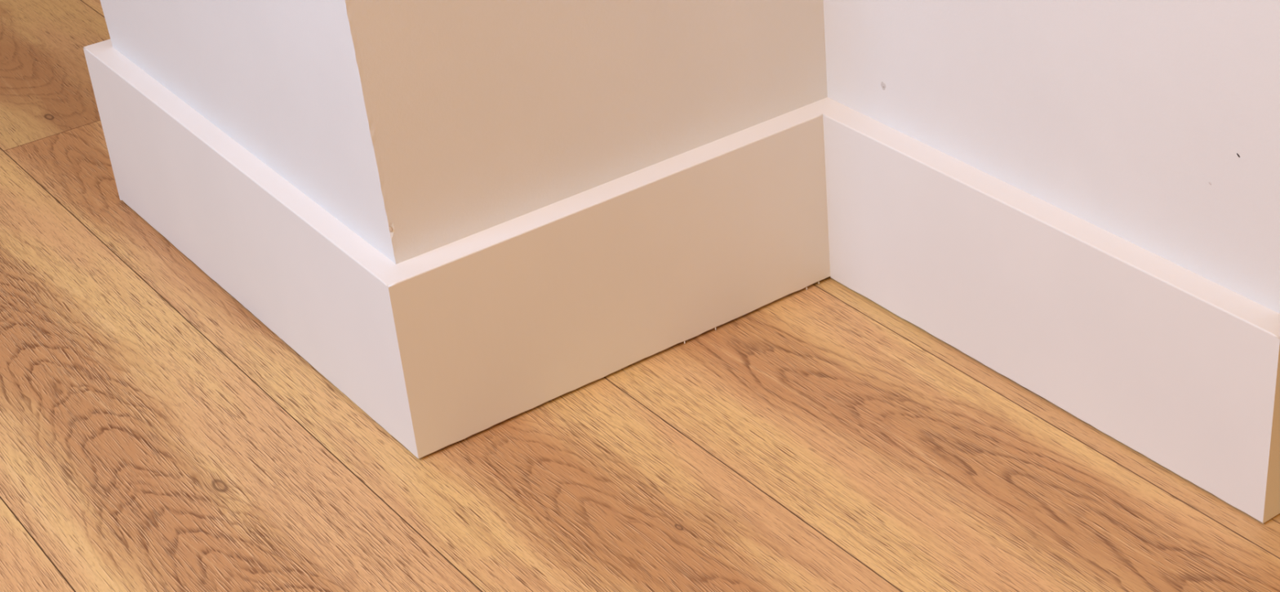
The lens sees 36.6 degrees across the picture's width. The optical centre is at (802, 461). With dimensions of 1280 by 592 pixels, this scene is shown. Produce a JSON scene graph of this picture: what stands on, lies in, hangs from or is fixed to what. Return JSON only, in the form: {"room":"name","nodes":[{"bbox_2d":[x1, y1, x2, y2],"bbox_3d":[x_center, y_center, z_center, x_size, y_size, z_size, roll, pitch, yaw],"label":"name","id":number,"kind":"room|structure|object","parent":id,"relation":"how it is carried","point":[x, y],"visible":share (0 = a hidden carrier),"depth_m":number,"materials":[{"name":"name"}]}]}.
{"room":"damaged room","nodes":[
{"label":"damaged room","id":0,"kind":"room"},
{"bbox_2d":[100,0,395,263],"bbox_3d":[-0.439,-1.115,0.834,0.085,2.400,0.493,-27,41,-29],"label":"wall","id":1,"kind":"structure","parent":0,"point":[281,78],"depth_m":1.32,"materials":[{"name":"white paint"}]},
{"bbox_2d":[83,46,418,458],"bbox_3d":[-0.423,-0.175,1.461,0.024,0.138,0.534,-27,41,-29],"label":"baseboard","id":2,"kind":"structure","parent":1,"relation":"attached to","point":[321,287],"depth_m":1.42,"materials":[{"name":"white wood"}]},
{"bbox_2d":[345,0,827,263],"bbox_3d":[-0.169,-1.098,0.787,0.447,2.400,0.081,-27,41,-29],"label":"wall","id":3,"kind":"structure","parent":0,"point":[482,114],"depth_m":1.29,"materials":[{"name":"paint"}]},
{"bbox_2d":[388,97,830,458],"bbox_3d":[-0.122,-0.136,1.383,0.387,0.140,0.023,-27,41,-29],"label":"baseboard","id":4,"kind":"structure","parent":3,"relation":"attached to","point":[494,325],"depth_m":1.36,"materials":[{"name":"white wood"}]},
{"bbox_2d":[0,0,1279,591],"bbox_3d":[-0.442,0.028,1.325,3.700,0.030,5.000,-27,41,-29],"label":"floor","id":5,"kind":"structure","parent":0,"point":[157,435],"depth_m":1.31,"materials":[{"name":"brown wood"}]},
{"bbox_2d":[823,0,1279,313],"bbox_3d":[0.109,-1.077,0.736,0.082,2.400,0.512,-27,41,-29],"label":"wall","id":6,"kind":"structure","parent":0,"point":[1153,124],"depth_m":1.21,"materials":[{"name":"white paint"}]},
{"bbox_2d":[880,81,885,89],"bbox_3d":[0.058,-0.270,1.383,0.001,0.006,0.006,-27,41,-29],"label":"wall mark","id":7,"kind":"object","parent":6,"relation":"attached to","point":[882,83],"depth_m":1.38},
{"bbox_2d":[822,97,1279,523],"bbox_3d":[0.154,-0.116,1.331,0.023,0.138,0.451,-27,41,-29],"label":"baseboard","id":8,"kind":"structure","parent":6,"relation":"attached to","point":[1178,366],"depth_m":1.29,"materials":[{"name":"white wood"}]},
{"bbox_3d":[0.039,-1.507,1.347,1.627,2.400,0.080,-27,41,-29],"label":"wall","id":9,"kind":"structure","parent":0,"visible":0},
{"bbox_2d":[85,39,121,199],"bbox_3d":[0.053,-0.603,2.026,1.651,0.140,0.019,-27,41,-29],"label":"baseboard","id":10,"kind":"structure","parent":9,"relation":"attached to","point":[108,42],"depth_m":1.60,"materials":[{"name":"white wood"}]},
{"bbox_3d":[0.706,-1.217,0.883,1.263,2.400,0.080,-27,41,-29],"label":"wall","id":11,"kind":"structure","parent":0,"visible":0},
{"bbox_2d":[1262,344,1279,523],"bbox_3d":[0.783,-0.271,1.498,1.284,0.139,0.020,-27,41,-29],"label":"baseboard","id":12,"kind":"structure","parent":11,"relation":"attached to","point":[1272,503],"depth_m":1.20,"materials":[{"name":"white wood"}]}
]}

